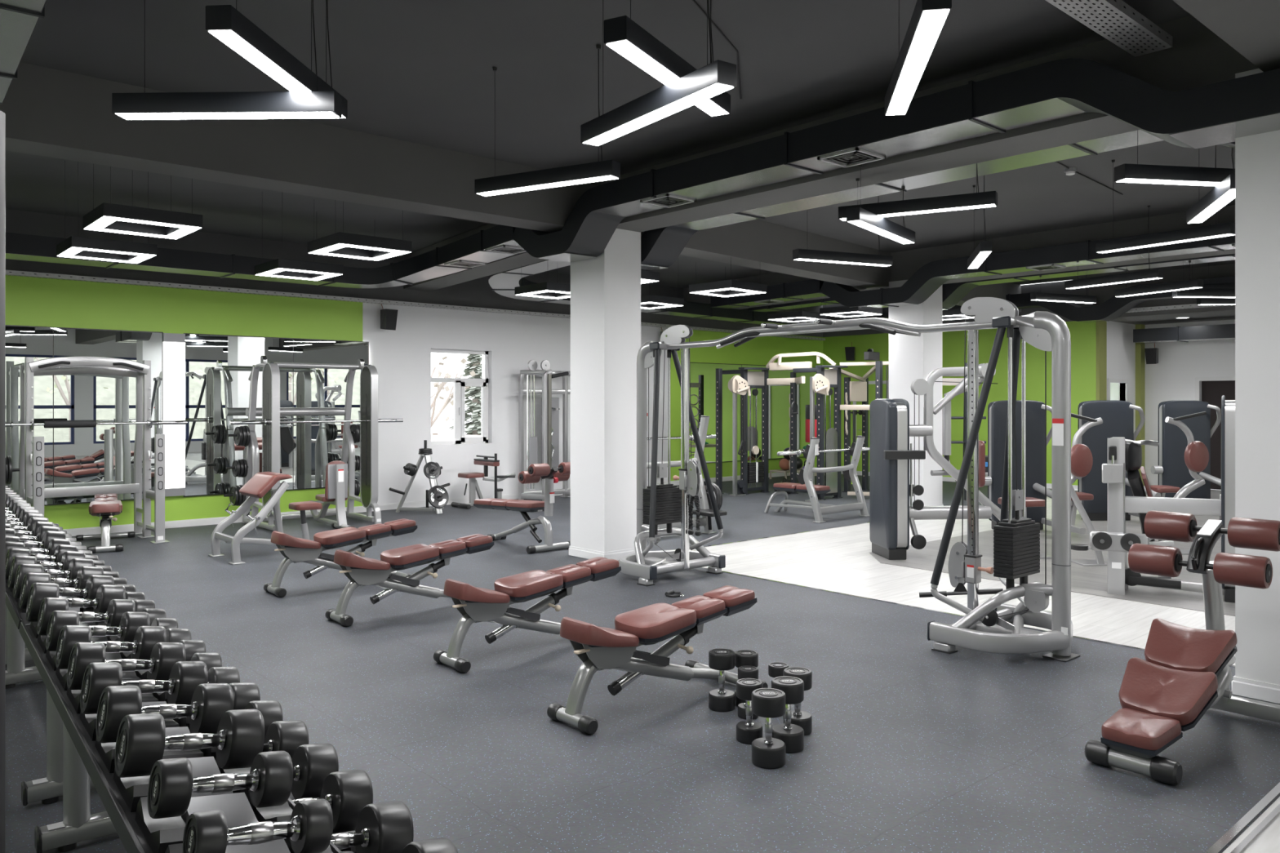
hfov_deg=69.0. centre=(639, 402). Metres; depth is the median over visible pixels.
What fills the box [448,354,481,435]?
conifer
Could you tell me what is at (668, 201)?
vent grille
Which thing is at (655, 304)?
diffuser
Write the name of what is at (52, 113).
beam
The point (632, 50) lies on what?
diffuser
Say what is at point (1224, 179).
lamp
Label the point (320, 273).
diffuser
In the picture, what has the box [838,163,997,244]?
lamp
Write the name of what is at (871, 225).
diffuser
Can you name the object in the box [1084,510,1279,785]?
bench
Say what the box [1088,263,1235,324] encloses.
ceiling
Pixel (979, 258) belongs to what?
diffuser
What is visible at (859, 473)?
baseboard
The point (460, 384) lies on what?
window
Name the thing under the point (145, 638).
dumbbell
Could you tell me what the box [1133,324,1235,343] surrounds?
air duct
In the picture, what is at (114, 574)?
dumbbell
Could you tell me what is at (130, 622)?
dumbbell
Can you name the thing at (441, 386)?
bare tree
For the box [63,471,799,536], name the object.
baseboard
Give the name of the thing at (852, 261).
diffuser
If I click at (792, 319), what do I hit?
diffuser
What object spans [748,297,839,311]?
air duct
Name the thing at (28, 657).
dumbbell rack
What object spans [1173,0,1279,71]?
beam
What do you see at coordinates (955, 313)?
lamp
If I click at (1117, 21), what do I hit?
cable tray
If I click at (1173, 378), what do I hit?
wall
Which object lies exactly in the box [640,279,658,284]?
diffuser
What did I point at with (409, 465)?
weight plate
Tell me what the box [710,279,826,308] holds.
air duct
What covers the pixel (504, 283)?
air duct
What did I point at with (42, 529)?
dumbbell
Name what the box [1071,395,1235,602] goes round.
machine
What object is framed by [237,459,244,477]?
weight plate
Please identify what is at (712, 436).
barbell
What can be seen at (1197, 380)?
door frame
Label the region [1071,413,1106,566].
machine
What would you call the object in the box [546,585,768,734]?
bench
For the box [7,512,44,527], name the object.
dumbbell
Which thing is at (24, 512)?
dumbbell
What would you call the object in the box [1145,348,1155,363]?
grille
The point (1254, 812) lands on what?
trim
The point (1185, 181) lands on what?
diffuser
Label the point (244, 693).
dumbbell
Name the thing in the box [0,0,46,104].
air duct
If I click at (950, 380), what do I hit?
rack
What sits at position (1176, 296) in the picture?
diffuser
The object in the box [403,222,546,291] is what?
beam
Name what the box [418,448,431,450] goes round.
weight plate
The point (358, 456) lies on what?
weight plate
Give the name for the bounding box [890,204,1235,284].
beam
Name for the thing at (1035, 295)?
lamp
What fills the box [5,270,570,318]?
cable tray
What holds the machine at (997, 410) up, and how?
on the floor
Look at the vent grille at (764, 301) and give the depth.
15.55 m
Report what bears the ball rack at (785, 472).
on the floor
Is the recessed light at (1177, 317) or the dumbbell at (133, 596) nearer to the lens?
the dumbbell at (133, 596)
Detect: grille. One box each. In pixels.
[386,310,397,329]
[444,260,487,267]
[484,244,525,254]
[640,194,696,208]
[754,299,783,303]
[817,147,885,167]
[844,347,853,359]
[1026,264,1066,271]
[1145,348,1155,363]
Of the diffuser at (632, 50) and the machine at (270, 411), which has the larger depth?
the machine at (270, 411)
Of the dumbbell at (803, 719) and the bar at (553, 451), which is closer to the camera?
the dumbbell at (803, 719)
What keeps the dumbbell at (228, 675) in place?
on the dumbbell rack at (85, 759)
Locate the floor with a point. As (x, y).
(911, 747)
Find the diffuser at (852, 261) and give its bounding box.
[794,258,889,266]
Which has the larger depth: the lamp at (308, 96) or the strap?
the strap
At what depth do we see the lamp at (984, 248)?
8.84 m
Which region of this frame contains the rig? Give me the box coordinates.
[715,351,888,502]
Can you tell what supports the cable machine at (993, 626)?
on the floor
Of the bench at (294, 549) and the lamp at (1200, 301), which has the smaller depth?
the bench at (294, 549)
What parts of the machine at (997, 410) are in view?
frame, press arm, seat post, seat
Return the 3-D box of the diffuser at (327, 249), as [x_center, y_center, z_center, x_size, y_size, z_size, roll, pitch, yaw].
[-2.527,-1.353,8.387,0.664,0.005,0.664,0,0,-42]
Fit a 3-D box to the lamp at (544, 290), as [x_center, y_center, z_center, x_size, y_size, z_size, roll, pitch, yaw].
[-1.094,-1.539,11.663,0.680,0.378,0.680,0,0,-42]
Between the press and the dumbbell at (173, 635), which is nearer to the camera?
the dumbbell at (173, 635)
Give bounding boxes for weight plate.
[5,457,8,484]
[6,456,12,484]
[229,485,238,506]
[231,460,239,476]
[233,426,243,445]
[235,485,242,506]
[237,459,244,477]
[239,484,246,506]
[240,426,246,446]
[241,458,248,477]
[244,425,250,446]
[347,456,356,469]
[350,423,359,443]
[354,480,357,495]
[355,454,359,471]
[355,479,359,496]
[356,424,359,442]
[356,455,359,471]
[404,462,413,474]
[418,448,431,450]
[418,450,431,452]
[418,452,432,454]
[423,462,439,479]
[427,485,448,508]
[693,481,720,509]
[715,484,722,510]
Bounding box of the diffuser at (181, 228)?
[84,216,200,239]
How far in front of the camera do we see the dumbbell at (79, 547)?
6.38 m
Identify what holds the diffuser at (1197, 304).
attached to the lamp at (1200, 301)
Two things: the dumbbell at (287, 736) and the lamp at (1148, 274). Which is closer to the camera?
the dumbbell at (287, 736)
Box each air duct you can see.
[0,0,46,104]
[5,224,525,288]
[488,259,837,324]
[511,57,1279,262]
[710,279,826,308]
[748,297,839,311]
[819,224,1235,308]
[841,275,1235,322]
[882,253,1235,311]
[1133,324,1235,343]
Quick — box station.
[518,360,570,501]
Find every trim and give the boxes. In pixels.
[688,491,1279,852]
[1096,321,1145,485]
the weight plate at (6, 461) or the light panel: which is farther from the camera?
the light panel
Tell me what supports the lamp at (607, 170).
hanging from the ceiling at (421, 72)
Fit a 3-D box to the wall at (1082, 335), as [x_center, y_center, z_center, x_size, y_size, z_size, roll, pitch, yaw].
[6.160,-0.320,19.116,0.150,3.840,6.280,0,0,-42]
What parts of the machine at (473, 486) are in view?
seat, frame, lever arm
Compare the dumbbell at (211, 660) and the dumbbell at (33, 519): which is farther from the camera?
the dumbbell at (33, 519)
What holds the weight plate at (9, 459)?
on the rack at (31, 448)
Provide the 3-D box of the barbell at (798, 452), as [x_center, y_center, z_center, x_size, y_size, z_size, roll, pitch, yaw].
[2.643,0.675,12.988,2.200,0.072,0.072,0,0,-42]
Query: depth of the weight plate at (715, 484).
11.46 m
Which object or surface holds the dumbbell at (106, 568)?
on the dumbbell rack at (47, 790)
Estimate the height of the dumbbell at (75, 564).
0.179 m
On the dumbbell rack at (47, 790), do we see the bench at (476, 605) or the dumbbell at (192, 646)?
the dumbbell at (192, 646)
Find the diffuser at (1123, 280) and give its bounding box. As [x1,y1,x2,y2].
[1066,277,1159,288]
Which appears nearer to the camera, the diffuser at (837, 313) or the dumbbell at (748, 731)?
the dumbbell at (748, 731)
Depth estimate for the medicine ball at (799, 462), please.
19.63 m
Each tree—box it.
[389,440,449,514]
[431,355,481,435]
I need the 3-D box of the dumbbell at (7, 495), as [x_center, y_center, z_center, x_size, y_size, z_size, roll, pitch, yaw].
[-4.725,0.733,6.796,0.329,0.194,0.150,0,0,-38]
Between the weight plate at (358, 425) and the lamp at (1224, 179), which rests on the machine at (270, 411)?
the weight plate at (358, 425)
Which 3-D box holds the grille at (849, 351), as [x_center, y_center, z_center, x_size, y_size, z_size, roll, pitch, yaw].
[4.595,-1.069,20.387,0.194,0.273,0.030,0,0,28]
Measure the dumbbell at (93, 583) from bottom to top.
0.179 m
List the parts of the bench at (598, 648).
seat lever, leg, seat, frame, knob, strut rod, leg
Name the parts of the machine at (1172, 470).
frame, press arm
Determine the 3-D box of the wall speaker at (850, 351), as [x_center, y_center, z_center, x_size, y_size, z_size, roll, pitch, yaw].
[4.649,-1.131,20.488,0.210,0.422,0.260,0,0,28]
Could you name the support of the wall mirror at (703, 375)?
attached to the wall at (401, 357)
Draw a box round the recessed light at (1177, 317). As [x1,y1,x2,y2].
[1175,316,1190,318]
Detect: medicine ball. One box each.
[778,457,789,470]
[783,448,790,459]
[796,457,803,469]
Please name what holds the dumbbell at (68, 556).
on the dumbbell rack at (47, 790)
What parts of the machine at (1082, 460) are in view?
handle, lever arm, foot plate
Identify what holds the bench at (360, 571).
on the floor
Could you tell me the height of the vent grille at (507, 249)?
0.016 m
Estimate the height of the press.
1.454 m
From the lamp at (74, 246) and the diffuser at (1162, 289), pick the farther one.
the diffuser at (1162, 289)
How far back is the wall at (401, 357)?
13.99 m
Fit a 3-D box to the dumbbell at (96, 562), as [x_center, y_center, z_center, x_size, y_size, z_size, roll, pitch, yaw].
[-3.489,1.040,5.734,0.329,0.194,0.150,0,0,-38]
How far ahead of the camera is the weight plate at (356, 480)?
13.10 m
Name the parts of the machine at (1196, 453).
lever arm, foot plate, handle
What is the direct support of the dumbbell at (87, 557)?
on the dumbbell rack at (28, 657)
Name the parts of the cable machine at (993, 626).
post, weight plate, weight plate, weight plate, weight plate, weight plate, weight plate, weight plate, weight plate, weight plate, weight plate, weight plate, weight plate, weight plate, weight plate, guide rod, frame, pulley arm, plate, plate, pulley plate, pulley plate, pulley plate, pulley plate, plate, frame, pulley arm, plate, guide rod, weight plate, weight plate, weight plate, weight plate, weight plate, weight plate, weight plate, weight plate, weight plate, weight plate, weight plate, weight plate, weight plate, weight plate, guide rod, post, plate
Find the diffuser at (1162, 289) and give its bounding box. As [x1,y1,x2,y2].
[1115,287,1201,297]
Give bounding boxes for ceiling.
[5,0,1235,288]
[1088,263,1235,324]
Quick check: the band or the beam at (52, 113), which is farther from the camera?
the band
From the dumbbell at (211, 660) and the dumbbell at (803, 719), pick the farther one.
the dumbbell at (803, 719)
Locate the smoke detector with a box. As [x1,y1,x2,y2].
[1064,167,1076,175]
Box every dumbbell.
[5,491,17,494]
[5,493,20,503]
[5,496,23,507]
[5,499,26,511]
[5,502,31,515]
[5,505,35,518]
[5,509,39,522]
[5,519,53,537]
[5,523,59,548]
[5,528,66,549]
[5,535,70,562]
[5,542,77,569]
[5,548,85,579]
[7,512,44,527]
[8,555,93,588]
[11,516,48,531]
[13,564,103,599]
[19,573,114,610]
[26,582,125,622]
[36,597,135,635]
[45,610,150,651]
[55,625,166,669]
[65,537,76,541]
[66,642,186,689]
[70,541,81,546]
[75,545,86,550]
[77,550,92,555]
[80,661,208,714]
[85,555,98,559]
[93,560,105,565]
[93,565,111,571]
[95,683,233,742]
[103,571,119,577]
[113,577,127,585]
[114,709,264,777]
[116,584,135,591]
[125,591,145,600]
[133,600,155,612]
[142,608,166,626]
[147,751,293,818]
[151,617,177,630]
[165,628,191,642]
[178,640,205,661]
[182,799,333,852]
[190,653,222,671]
[207,666,239,684]
[229,682,260,710]
[244,700,283,739]
[262,720,308,759]
[291,742,338,799]
[292,769,373,833]
[330,800,413,852]
[342,837,457,852]
[708,648,734,712]
[734,649,758,706]
[736,678,762,744]
[737,666,758,719]
[751,688,786,768]
[768,662,788,677]
[771,675,804,753]
[783,666,812,735]
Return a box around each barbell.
[5,419,187,427]
[646,434,715,439]
[777,447,869,455]
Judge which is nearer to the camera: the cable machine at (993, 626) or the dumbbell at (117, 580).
the dumbbell at (117, 580)
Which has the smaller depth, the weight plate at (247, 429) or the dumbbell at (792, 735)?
the dumbbell at (792, 735)
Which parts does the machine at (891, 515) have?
shock rod, handle, seat frame, seat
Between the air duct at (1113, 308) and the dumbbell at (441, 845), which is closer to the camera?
the dumbbell at (441, 845)
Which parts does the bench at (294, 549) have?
seat lever, leg, seat, frame, knob, strut rod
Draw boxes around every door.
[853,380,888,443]
[1106,378,1128,401]
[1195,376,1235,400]
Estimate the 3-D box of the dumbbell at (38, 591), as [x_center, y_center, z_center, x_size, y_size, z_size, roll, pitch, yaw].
[-2.075,0.739,3.429,0.312,0.179,0.138,0,0,-38]
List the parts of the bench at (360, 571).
seat lever, leg, seat, frame, knob, strut rod, leg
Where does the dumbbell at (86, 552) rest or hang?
on the dumbbell rack at (28, 657)
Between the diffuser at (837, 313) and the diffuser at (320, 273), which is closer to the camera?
the diffuser at (320, 273)
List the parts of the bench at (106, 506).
seat plate, seat, leg, frame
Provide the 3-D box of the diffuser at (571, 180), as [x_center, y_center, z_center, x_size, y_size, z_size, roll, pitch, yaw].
[-0.614,-1.400,6.020,1.039,0.004,0.093,0,0,28]
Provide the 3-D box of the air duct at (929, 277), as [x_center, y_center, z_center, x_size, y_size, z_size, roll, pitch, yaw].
[6.169,-1.685,10.734,0.444,0.554,9.800,0,0,-42]
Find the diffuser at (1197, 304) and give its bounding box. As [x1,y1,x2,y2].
[1197,303,1235,305]
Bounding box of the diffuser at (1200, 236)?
[1098,233,1234,253]
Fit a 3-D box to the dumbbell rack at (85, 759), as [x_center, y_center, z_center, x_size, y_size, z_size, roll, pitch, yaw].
[-1.194,1.190,2.605,0.704,0.821,2.625,0,0,-38]
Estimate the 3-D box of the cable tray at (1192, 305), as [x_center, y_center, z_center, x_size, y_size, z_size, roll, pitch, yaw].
[10.689,-1.589,13.554,0.102,0.061,8.011,0,0,-42]
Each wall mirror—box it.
[5,324,163,506]
[183,333,368,497]
[688,362,817,463]
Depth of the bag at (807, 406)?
16.72 m
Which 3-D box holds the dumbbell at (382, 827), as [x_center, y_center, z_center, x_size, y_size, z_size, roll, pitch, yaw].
[-0.712,1.040,2.205,0.329,0.194,0.150,0,0,-38]
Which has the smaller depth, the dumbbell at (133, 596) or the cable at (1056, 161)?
the dumbbell at (133, 596)
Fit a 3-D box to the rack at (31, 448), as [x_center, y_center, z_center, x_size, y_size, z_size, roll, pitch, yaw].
[-6.250,0.534,10.607,1.700,2.131,1.110,0,0,-42]
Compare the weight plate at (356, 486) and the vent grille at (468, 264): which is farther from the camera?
the weight plate at (356, 486)
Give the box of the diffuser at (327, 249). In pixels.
[309,243,410,260]
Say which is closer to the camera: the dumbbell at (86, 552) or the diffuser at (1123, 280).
the dumbbell at (86, 552)
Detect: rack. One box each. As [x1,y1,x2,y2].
[5,577,95,806]
[5,604,32,667]
[12,355,169,543]
[18,622,355,852]
[769,467,802,479]
[942,362,986,500]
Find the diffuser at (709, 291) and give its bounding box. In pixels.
[689,288,766,297]
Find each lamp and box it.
[56,160,156,263]
[83,163,202,239]
[111,0,347,119]
[254,191,343,280]
[307,201,412,260]
[474,44,620,196]
[514,281,570,298]
[580,0,736,146]
[640,270,659,284]
[640,294,684,309]
[688,257,767,297]
[767,295,826,322]
[792,234,892,266]
[819,306,882,317]
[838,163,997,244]
[884,0,951,115]
[942,293,976,319]
[967,175,992,268]
[1030,275,1096,303]
[1064,205,1164,288]
[1095,145,1235,253]
[1114,129,1235,223]
[1114,261,1203,297]
[1172,282,1235,297]
[1196,262,1235,305]
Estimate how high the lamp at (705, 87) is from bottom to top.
0.888 m
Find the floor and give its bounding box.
[5,474,1279,852]
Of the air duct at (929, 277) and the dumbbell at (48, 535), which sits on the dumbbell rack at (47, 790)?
the dumbbell at (48, 535)
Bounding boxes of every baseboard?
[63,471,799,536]
[840,471,1078,490]
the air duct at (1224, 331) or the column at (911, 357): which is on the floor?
the column at (911, 357)
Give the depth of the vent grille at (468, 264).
11.44 m
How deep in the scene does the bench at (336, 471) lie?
11.74 m
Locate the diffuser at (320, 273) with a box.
[256,267,342,280]
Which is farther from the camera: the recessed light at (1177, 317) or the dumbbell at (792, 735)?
the recessed light at (1177, 317)
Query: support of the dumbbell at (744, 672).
on the floor
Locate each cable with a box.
[692,0,742,98]
[1055,160,1122,195]
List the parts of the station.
guide rod, guide rod, panel, guide rod, panel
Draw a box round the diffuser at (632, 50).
[606,40,728,115]
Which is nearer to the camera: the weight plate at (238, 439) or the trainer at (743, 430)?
the weight plate at (238, 439)
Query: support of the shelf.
attached to the dumbbell rack at (47, 790)
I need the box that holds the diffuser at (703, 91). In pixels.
[583,83,733,146]
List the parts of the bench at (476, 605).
seat lever, leg, seat, frame, knob, strut rod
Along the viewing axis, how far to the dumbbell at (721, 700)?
4.82 m
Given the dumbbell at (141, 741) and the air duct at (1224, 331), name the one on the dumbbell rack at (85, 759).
the dumbbell at (141, 741)
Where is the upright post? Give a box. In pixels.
[0,110,5,852]
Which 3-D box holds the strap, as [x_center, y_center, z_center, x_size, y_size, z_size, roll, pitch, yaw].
[0.298,1.583,7.700,0.148,0.035,0.164,0,0,28]
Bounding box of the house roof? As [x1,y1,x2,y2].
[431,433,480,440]
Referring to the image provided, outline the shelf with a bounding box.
[5,583,95,629]
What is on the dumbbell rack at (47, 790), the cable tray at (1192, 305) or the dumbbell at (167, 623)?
the dumbbell at (167, 623)
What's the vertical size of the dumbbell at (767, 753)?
0.311 m
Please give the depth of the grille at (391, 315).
13.63 m
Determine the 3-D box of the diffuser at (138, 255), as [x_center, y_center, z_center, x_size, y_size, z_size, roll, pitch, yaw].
[-4.910,-1.353,8.565,0.664,0.005,0.664,0,0,-42]
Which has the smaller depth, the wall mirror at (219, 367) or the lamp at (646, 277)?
the lamp at (646, 277)
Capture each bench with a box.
[75,493,135,553]
[208,471,322,564]
[263,518,417,597]
[309,460,355,528]
[325,533,493,626]
[433,556,621,672]
[473,462,570,554]
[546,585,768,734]
[764,435,869,523]
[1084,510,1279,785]
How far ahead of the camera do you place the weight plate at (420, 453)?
13.54 m
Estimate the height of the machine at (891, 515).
2.021 m
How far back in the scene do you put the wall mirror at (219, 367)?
12.58 m
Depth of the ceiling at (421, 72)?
6.44 m
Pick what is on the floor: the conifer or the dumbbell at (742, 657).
the dumbbell at (742, 657)
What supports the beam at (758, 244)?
attached to the ceiling at (421, 72)
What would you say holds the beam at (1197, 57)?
attached to the ceiling at (421, 72)
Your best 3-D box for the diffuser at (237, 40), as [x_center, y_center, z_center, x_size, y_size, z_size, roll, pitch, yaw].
[-1.591,-1.450,4.184,0.093,0.004,1.113,0,0,5]
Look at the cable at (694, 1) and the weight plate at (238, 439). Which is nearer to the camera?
the cable at (694, 1)
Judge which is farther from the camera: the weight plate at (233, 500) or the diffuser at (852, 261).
the weight plate at (233, 500)
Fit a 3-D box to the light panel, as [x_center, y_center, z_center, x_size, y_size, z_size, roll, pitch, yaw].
[-5.930,0.155,11.848,0.250,2.070,0.045,0,0,-42]
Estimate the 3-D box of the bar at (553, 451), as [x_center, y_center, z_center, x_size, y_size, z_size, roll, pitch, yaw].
[-1.485,0.550,15.563,0.126,0.849,0.028,0,0,-42]
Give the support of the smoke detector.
attached to the ceiling at (421, 72)
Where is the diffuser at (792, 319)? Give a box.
[768,316,816,322]
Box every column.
[568,228,640,560]
[888,280,943,506]
[1231,68,1279,704]
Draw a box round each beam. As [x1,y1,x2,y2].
[0,62,599,232]
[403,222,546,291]
[600,14,1258,231]
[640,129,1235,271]
[640,219,1021,311]
[683,272,870,309]
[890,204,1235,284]
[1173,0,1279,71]
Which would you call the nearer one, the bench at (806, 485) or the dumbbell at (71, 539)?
the dumbbell at (71, 539)
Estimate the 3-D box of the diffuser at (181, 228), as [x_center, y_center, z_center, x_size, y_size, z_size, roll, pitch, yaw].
[-3.861,-1.353,7.224,0.664,0.005,0.664,0,0,-42]
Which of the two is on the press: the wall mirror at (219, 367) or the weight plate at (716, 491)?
the weight plate at (716, 491)
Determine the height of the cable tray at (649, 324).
0.091 m
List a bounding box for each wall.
[5,208,822,529]
[822,280,1096,485]
[1106,320,1135,440]
[1145,319,1235,484]
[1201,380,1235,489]
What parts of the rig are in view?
post, post, arm, guide rod, weight plate, weight plate, weight plate, weight plate, weight plate, weight plate, weight plate, weight plate, weight plate, weight plate, name panel, tower rail, guide rod, tower rail, post, post, post, stirrup handle, arm, post, guide rod, name panel, guide rod, tower rail, tower rail, post, post, name panel, post, post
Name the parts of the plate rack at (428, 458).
leg, rail, leg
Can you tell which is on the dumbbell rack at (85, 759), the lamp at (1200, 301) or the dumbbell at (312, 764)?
the dumbbell at (312, 764)
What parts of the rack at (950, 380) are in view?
panel, post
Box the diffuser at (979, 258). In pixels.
[968,251,991,268]
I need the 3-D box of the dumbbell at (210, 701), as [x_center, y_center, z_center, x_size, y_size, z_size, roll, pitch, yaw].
[-1.140,0.745,2.241,0.290,0.164,0.126,0,0,-38]
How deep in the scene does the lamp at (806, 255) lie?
9.24 m
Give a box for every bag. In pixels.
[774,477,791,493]
[805,404,817,442]
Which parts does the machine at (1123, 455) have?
pulley plate, handle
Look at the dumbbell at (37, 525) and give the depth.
5.23 m
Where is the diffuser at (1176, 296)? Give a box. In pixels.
[1176,296,1235,297]
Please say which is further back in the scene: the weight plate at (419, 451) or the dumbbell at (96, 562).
the weight plate at (419, 451)
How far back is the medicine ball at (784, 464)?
19.38 m
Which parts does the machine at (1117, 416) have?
frame, press arm, seat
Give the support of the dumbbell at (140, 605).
on the dumbbell rack at (47, 790)
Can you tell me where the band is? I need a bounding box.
[851,409,855,484]
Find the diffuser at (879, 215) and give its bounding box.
[840,204,995,221]
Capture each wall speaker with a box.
[380,303,397,330]
[844,342,855,360]
[1144,342,1158,364]
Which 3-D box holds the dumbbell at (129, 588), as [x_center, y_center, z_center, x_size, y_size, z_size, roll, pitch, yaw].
[-2.872,1.040,4.950,0.329,0.194,0.150,0,0,-38]
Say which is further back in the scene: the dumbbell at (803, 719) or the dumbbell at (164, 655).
the dumbbell at (803, 719)
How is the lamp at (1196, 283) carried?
hanging from the air duct at (953, 293)
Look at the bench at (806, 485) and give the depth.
13.07 m
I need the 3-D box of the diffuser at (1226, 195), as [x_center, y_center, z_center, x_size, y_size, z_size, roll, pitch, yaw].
[3.973,-1.350,6.429,0.093,0.004,1.179,0,0,19]
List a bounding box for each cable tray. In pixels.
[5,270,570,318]
[640,322,825,340]
[1045,0,1172,57]
[1125,303,1235,312]
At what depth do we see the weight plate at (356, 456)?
13.02 m
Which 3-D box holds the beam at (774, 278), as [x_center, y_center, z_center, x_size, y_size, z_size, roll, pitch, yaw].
[2.472,-2.000,16.213,0.450,0.500,5.547,0,0,-34]
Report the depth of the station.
15.12 m
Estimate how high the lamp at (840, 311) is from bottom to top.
0.348 m
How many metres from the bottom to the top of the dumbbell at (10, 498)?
0.194 m
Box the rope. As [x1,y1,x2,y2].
[688,495,701,536]
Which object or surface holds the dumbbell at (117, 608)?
on the dumbbell rack at (85, 759)
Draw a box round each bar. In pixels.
[551,428,554,460]
[919,577,1003,597]
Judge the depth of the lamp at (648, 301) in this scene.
12.78 m
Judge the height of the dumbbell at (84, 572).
0.179 m
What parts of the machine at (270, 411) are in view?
kinked leg, arm, rail, tower panel, rail, kinked leg, arm, rail, tower panel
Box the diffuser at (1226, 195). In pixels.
[1187,188,1235,223]
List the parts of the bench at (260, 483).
frame, slide post, seat post, seat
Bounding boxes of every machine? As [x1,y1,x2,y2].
[223,355,403,530]
[451,453,515,509]
[618,297,1079,662]
[869,363,1051,559]
[984,400,1093,534]
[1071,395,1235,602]
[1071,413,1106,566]
[1076,400,1180,520]
[1150,400,1221,498]
[1164,411,1208,555]
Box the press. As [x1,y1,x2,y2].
[646,415,726,533]
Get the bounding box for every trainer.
[737,394,746,455]
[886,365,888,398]
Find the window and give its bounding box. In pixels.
[431,348,488,444]
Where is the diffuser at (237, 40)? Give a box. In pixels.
[208,30,345,118]
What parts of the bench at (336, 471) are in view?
seat, post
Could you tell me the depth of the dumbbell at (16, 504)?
6.23 m
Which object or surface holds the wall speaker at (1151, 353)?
attached to the wall at (1173, 378)
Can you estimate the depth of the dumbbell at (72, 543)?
6.57 m
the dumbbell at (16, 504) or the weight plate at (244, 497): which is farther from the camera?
the weight plate at (244, 497)
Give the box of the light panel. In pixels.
[163,333,185,497]
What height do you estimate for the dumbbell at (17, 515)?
0.194 m
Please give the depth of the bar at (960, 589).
6.34 m
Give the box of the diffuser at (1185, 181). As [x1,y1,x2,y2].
[1116,177,1220,186]
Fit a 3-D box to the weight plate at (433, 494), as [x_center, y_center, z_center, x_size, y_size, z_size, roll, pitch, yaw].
[-2.904,1.356,13.391,0.330,0.325,0.112,0,0,-42]
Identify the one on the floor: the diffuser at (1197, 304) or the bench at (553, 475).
the bench at (553, 475)
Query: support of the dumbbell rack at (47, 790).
on the floor
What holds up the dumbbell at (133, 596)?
on the dumbbell rack at (47, 790)
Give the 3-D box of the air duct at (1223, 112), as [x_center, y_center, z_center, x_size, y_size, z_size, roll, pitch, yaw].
[1.332,-1.735,7.053,0.444,0.594,7.550,0,0,-42]
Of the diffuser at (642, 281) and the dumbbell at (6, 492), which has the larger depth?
the diffuser at (642, 281)
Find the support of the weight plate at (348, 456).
on the machine at (270, 411)
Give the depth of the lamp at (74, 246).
8.43 m
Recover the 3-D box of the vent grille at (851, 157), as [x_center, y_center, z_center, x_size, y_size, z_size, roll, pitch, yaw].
[1.548,-1.790,6.810,0.353,0.016,0.353,0,0,-42]
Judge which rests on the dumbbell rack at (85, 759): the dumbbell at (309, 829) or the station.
the dumbbell at (309, 829)
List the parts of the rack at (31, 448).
rail, rail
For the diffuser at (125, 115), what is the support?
attached to the lamp at (308, 96)
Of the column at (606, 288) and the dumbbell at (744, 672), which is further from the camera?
the column at (606, 288)
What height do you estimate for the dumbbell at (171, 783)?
0.140 m
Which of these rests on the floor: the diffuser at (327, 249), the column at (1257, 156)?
the column at (1257, 156)
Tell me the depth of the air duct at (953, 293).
12.72 m
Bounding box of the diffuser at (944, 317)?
[942,315,973,319]
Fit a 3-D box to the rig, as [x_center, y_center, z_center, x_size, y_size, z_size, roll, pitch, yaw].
[3.329,0.377,16.409,3.380,2.447,3.470,0,0,-42]
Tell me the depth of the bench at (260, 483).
9.67 m
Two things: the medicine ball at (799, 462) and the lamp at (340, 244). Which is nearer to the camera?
the lamp at (340, 244)
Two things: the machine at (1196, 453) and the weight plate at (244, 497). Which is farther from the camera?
the weight plate at (244, 497)
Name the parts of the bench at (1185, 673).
handle, post, pad frame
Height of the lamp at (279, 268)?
0.886 m
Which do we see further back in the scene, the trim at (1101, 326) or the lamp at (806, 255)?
the trim at (1101, 326)
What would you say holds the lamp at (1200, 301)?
hanging from the ceiling at (421, 72)
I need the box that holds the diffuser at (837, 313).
[821,311,880,317]
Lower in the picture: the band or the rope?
the rope
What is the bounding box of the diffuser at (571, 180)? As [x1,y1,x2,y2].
[477,175,617,196]
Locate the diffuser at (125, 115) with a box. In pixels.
[115,111,338,119]
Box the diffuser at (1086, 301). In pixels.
[1031,299,1093,303]
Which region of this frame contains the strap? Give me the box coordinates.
[665,590,684,597]
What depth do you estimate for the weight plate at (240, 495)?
12.03 m
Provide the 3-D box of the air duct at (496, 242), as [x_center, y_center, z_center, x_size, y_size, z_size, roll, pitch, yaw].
[-5.360,-1.725,8.595,9.249,0.433,3.711,0,0,-42]
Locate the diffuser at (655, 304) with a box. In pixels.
[640,302,683,309]
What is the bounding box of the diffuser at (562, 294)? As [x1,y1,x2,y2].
[515,289,570,298]
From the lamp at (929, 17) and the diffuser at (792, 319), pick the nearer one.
the lamp at (929, 17)
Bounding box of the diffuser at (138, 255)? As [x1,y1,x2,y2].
[57,247,155,263]
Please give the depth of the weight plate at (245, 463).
12.01 m
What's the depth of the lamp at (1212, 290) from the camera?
11.87 m
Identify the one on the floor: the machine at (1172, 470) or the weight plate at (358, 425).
the machine at (1172, 470)
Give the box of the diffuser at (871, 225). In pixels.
[847,220,914,244]

